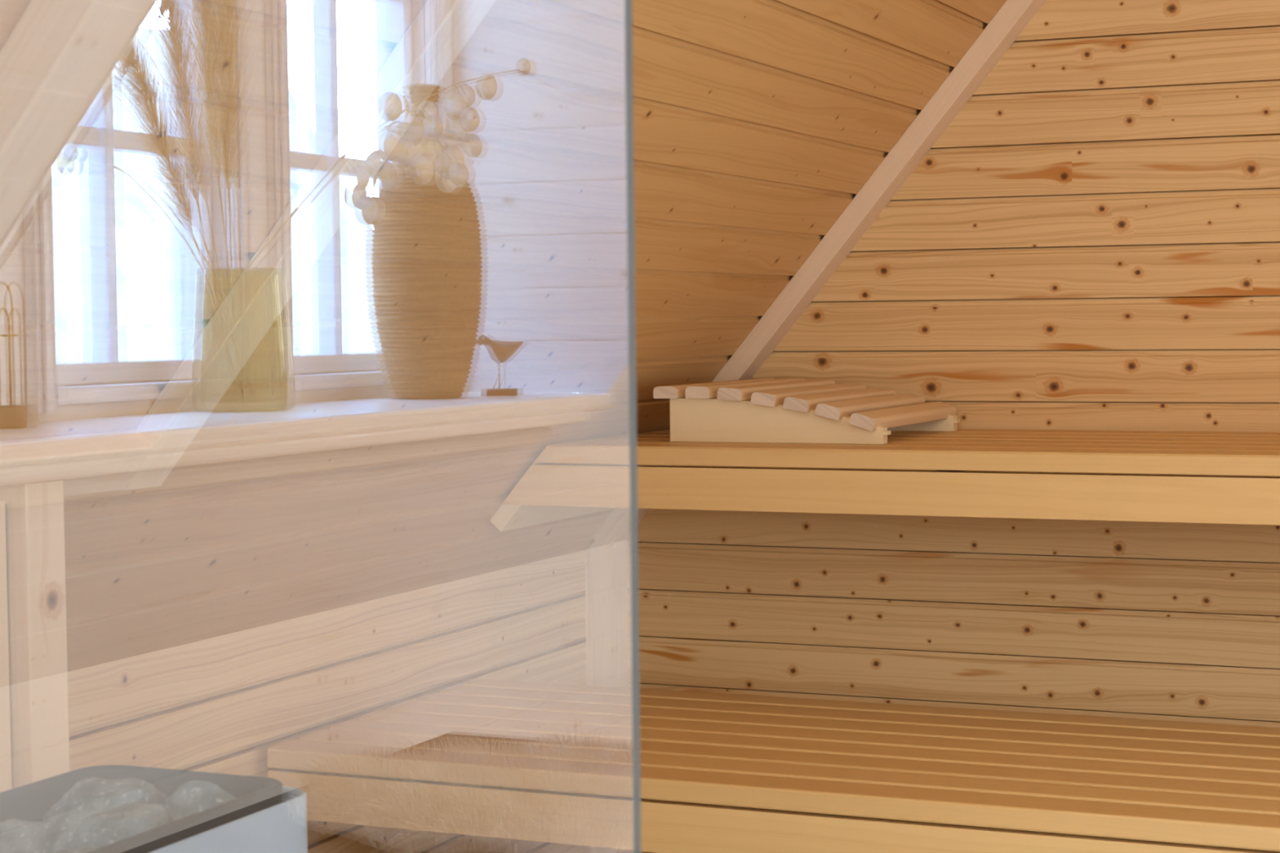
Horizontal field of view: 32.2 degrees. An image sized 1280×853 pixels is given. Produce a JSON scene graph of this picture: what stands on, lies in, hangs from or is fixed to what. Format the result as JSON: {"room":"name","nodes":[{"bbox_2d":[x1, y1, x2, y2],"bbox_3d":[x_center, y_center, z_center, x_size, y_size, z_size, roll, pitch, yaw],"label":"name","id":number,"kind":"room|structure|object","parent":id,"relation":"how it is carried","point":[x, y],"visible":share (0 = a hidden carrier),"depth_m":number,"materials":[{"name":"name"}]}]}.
{"room":"spa","nodes":[
{"label":"spa","id":0,"kind":"room"},
{"bbox_2d":[0,500,17,792],"bbox_3d":[-0.764,0.568,1.972,0.018,0.977,0.632,1,3,23],"label":"wall","id":1,"kind":"structure","parent":0,"point":[8,778],"depth_m":2.23,"materials":[{"name":"brown wood"}]},
{"bbox_2d":[9,480,69,787],"bbox_3d":[-0.625,0.548,2.289,0.055,0.984,0.060,1,3,23],"label":"wooden post","id":2,"kind":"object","parent":1,"relation":"attached to","point":[37,508],"depth_m":2.25,"materials":[{"name":"brown wood"}]},
{"bbox_2d":[0,430,152,504],"bbox_3d":[-0.719,0.056,2.030,0.062,0.066,0.825,1,3,23],"label":"trim","id":3,"kind":"structure","parent":1,"relation":"attached to","point":[86,464],"depth_m":2.30,"materials":[{"name":"brown wood"}]},
{"bbox_2d":[0,0,163,256],"bbox_3d":[-0.207,-0.641,1.665,1.196,1.414,0.080,1,3,23],"label":"trim","id":4,"kind":"structure","parent":1,"relation":"attached to","point":[60,57],"depth_m":1.78,"materials":[{"name":"brown wood"}]},
{"bbox_2d":[67,549,588,852],"bbox_3d":[-0.614,0.673,2.947,0.020,0.770,2.650,1,3,23],"label":"wall","id":5,"kind":"structure","parent":0,"point":[217,704],"depth_m":3.28,"materials":[{"name":"brown wood"}]},
{"bbox_2d":[0,0,1006,671],"bbox_3d":[0.046,-0.592,2.606,1.496,1.784,2.670,1,3,23],"label":"ceiling","id":6,"kind":"structure","parent":0,"point":[466,317],"depth_m":2.77,"materials":[{"name":"brown wood"}]},
{"bbox_2d":[123,0,495,490],"bbox_3d":[-0.017,-0.650,2.177,1.221,1.449,0.070,1,3,23],"label":"trim","id":7,"kind":"structure","parent":6,"relation":"attached to","point":[441,29],"depth_m":2.33,"materials":[{"name":"brown wood"}]},
{"bbox_2d":[626,0,1279,852],"bbox_3d":[1.613,-0.254,3.389,3.737,2.549,0.018,1,3,23],"label":"wall","id":8,"kind":"structure","parent":0,"point":[1091,241],"depth_m":3.78,"materials":[{"name":"brown wood"}]},
{"bbox_2d":[584,539,629,852],"bbox_3d":[-0.060,0.556,4.120,0.062,0.782,0.050,1,3,23],"label":"trim","id":9,"kind":"structure","parent":8,"relation":"attached to","point":[606,571],"depth_m":4.09,"materials":[{"name":"brown wood"}]},
{"bbox_2d":[591,0,1045,550],"bbox_3d":[0.570,-0.612,3.776,1.424,1.689,0.068,1,3,23],"label":"trim","id":10,"kind":"structure","parent":8,"relation":"attached to","point":[1013,16],"depth_m":3.84,"materials":[{"name":"brown wood"}]},
{"bbox_2d":[489,428,1279,531],"bbox_3d":[1.529,0.101,3.087,3.614,0.142,0.620,1,3,23],"label":"bench","id":11,"kind":"object","parent":8,"relation":"attached to","point":[1192,477],"visible":0.84,"depth_m":3.28,"materials":[{"name":"brown wood"}]},
{"bbox_2d":[653,377,959,444],"bbox_3d":[0.288,-0.029,3.655,0.379,0.089,0.468,1,3,23],"label":"headrest cover","id":12,"kind":"object","parent":11,"relation":"on","point":[788,410],"visible":1,"depth_m":3.49,"materials":[{"name":"beige wood"}]},
{"bbox_3d":[0.332,1.139,0.543,4.000,0.050,6.550,1,3,23],"label":"floor","id":13,"kind":"structure","parent":0,"visible":0},
{"bbox_2d":[0,764,307,852],"bbox_3d":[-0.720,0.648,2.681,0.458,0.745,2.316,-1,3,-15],"label":"heater","id":14,"kind":"object","parent":13,"relation":"on","point":[266,815],"visible":0.62,"depth_m":1.91,"materials":[{"name":"metal"}]},
{"bbox_2d":[0,819,54,852],"bbox_3d":[-0.528,0.372,1.838,0.086,0.084,0.072,-3,4,-40],"label":"stone","id":15,"kind":"object","parent":14,"relation":"in","point":[16,836],"visible":0.98,"depth_m":1.84,"materials":[{"name":"grey stone"}]},
{"bbox_2d":[44,846,97,852],"bbox_3d":[-0.448,0.369,1.737,0.095,0.070,0.090,-3,3,-36],"label":"stone","id":16,"kind":"object","parent":14,"relation":"in","point":[84,850],"visible":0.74,"depth_m":1.75,"materials":[{"name":"grey stone"}]},
{"bbox_2d":[42,777,167,850],"bbox_3d":[-0.467,0.357,1.916,0.111,0.100,0.139,1,3,23],"label":"stone","id":17,"kind":"object","parent":14,"relation":"in","point":[88,797],"visible":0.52,"depth_m":1.90,"materials":[{"name":"grey stone"}]},
{"bbox_2d":[62,802,174,849],"bbox_3d":[-0.425,0.354,1.834,0.108,0.078,0.100,1,3,34],"label":"stone","id":18,"kind":"object","parent":14,"relation":"in","point":[123,821],"visible":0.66,"depth_m":1.81,"materials":[{"name":"grey stone"}]},
{"bbox_2d":[162,780,236,820],"bbox_3d":[-0.379,0.350,1.926,0.086,0.086,0.069,-2,3,-21],"label":"stone","id":19,"kind":"object","parent":14,"relation":"in","point":[193,797],"visible":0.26,"depth_m":1.91,"materials":[{"name":"grey stone"}]},
{"bbox_2d":[624,0,640,852],"bbox_3d":[-0.457,-0.140,1.396,1.460,2.440,0.018,1,3,23],"label":"glass edge","id":20,"kind":"object","parent":13,"relation":"on","point":[628,3],"visible":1,"depth_m":1.21,"materials":[{"name":"glass"}]},
{"bbox_3d":[2.806,-0.180,1.421,0.018,2.450,2.650,1,3,23],"label":"wall","id":21,"kind":"structure","parent":0,"visible":0},
{"bbox_2d":[267,679,1279,852],"bbox_3d":[1.297,0.497,2.640,3.677,0.096,0.637,1,3,23],"label":"bench","id":22,"kind":"object","parent":21,"relation":"attached to","point":[526,761],"visible":0.98,"depth_m":2.94,"materials":[{"name":"brown wood"}]}
]}

